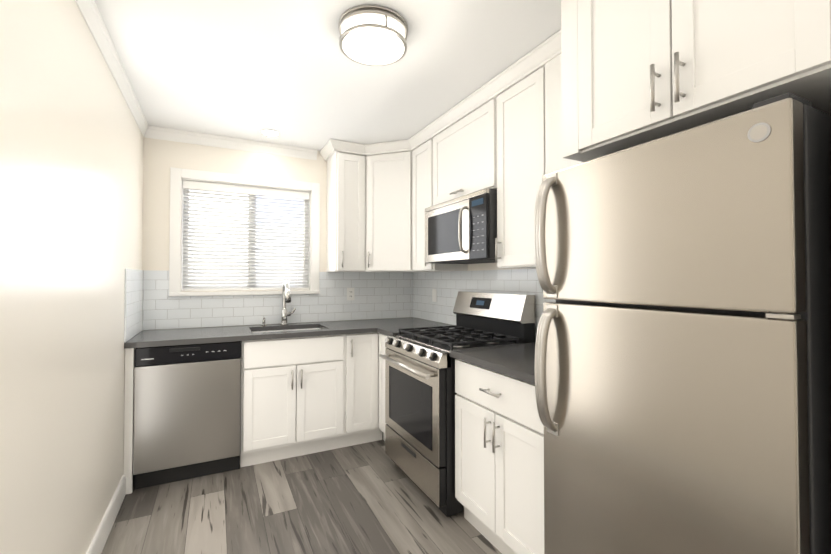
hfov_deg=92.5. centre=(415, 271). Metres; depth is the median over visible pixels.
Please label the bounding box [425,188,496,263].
over-the-range microwave
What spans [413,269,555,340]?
tile backsplash
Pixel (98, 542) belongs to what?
baseboard
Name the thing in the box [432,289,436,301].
light switch
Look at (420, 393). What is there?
range
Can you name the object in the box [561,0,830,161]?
upper cabinet
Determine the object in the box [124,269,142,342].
tile backsplash
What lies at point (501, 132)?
upper cabinet
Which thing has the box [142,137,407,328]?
wall
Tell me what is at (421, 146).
upper cabinet
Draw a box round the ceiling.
[94,0,560,150]
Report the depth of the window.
3.21 m
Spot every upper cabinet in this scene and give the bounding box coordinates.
[324,140,359,271]
[360,140,407,271]
[408,122,467,272]
[436,78,495,204]
[495,54,531,268]
[532,30,582,268]
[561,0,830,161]
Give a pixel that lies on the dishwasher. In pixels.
(187, 407)
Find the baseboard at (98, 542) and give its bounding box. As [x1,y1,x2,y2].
[86,475,125,553]
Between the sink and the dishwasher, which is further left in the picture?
the dishwasher
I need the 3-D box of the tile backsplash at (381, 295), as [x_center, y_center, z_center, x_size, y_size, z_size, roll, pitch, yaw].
[-1.020,0.221,3.454,2.240,0.444,0.008,0,-1,-27]
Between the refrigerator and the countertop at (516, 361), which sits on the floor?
the refrigerator
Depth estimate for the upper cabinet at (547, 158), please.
1.95 m
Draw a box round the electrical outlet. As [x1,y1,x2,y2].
[347,288,353,299]
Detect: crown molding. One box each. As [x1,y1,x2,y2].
[75,0,148,136]
[145,125,316,159]
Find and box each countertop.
[124,317,429,348]
[372,321,454,335]
[449,342,534,384]
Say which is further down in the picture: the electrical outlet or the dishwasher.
the dishwasher
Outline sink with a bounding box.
[252,328,319,332]
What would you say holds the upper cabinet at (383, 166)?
attached to the wall at (482, 266)
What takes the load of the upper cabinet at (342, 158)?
attached to the wall at (161, 158)
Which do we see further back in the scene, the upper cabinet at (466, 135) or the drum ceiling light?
the upper cabinet at (466, 135)
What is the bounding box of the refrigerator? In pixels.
[534,92,830,553]
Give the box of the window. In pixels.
[169,167,319,295]
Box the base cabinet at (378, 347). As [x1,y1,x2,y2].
[371,332,387,441]
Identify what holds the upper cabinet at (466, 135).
attached to the wall at (482, 266)
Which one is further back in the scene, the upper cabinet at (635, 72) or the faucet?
the faucet
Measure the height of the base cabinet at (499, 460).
0.880 m
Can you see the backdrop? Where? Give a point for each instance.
(243, 229)
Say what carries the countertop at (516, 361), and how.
on the base cabinet at (499, 460)
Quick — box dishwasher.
[133,341,240,488]
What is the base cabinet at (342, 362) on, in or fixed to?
on the floor
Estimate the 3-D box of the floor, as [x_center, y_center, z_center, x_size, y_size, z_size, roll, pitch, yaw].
[0.109,1.350,1.183,2.490,0.060,5.285,0,-1,-27]
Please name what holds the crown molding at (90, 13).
attached to the wall at (71, 180)
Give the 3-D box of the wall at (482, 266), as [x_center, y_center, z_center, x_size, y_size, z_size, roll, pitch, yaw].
[1.167,0.110,1.738,0.120,2.440,5.285,0,-1,-27]
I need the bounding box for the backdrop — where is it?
[182,190,302,285]
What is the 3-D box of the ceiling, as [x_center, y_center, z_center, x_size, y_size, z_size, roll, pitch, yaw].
[0.109,-1.159,1.227,2.490,0.080,5.285,0,-1,-27]
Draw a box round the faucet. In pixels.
[280,280,295,324]
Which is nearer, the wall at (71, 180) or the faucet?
the wall at (71, 180)
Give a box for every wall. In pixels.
[0,0,143,553]
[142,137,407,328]
[468,262,535,341]
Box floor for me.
[101,432,501,553]
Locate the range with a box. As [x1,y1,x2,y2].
[379,291,534,516]
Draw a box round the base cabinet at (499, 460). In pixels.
[455,359,543,553]
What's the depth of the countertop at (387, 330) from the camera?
3.13 m
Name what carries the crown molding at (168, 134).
attached to the wall at (161, 158)
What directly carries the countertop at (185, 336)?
on the base cabinet at (378, 347)
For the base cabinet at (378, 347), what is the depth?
3.11 m
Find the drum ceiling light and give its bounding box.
[338,4,407,65]
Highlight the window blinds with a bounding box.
[182,180,309,290]
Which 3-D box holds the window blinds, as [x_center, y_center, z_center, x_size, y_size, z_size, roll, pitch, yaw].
[-1.381,-0.277,3.319,0.971,0.864,0.072,0,-1,-27]
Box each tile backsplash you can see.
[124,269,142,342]
[143,270,412,329]
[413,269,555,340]

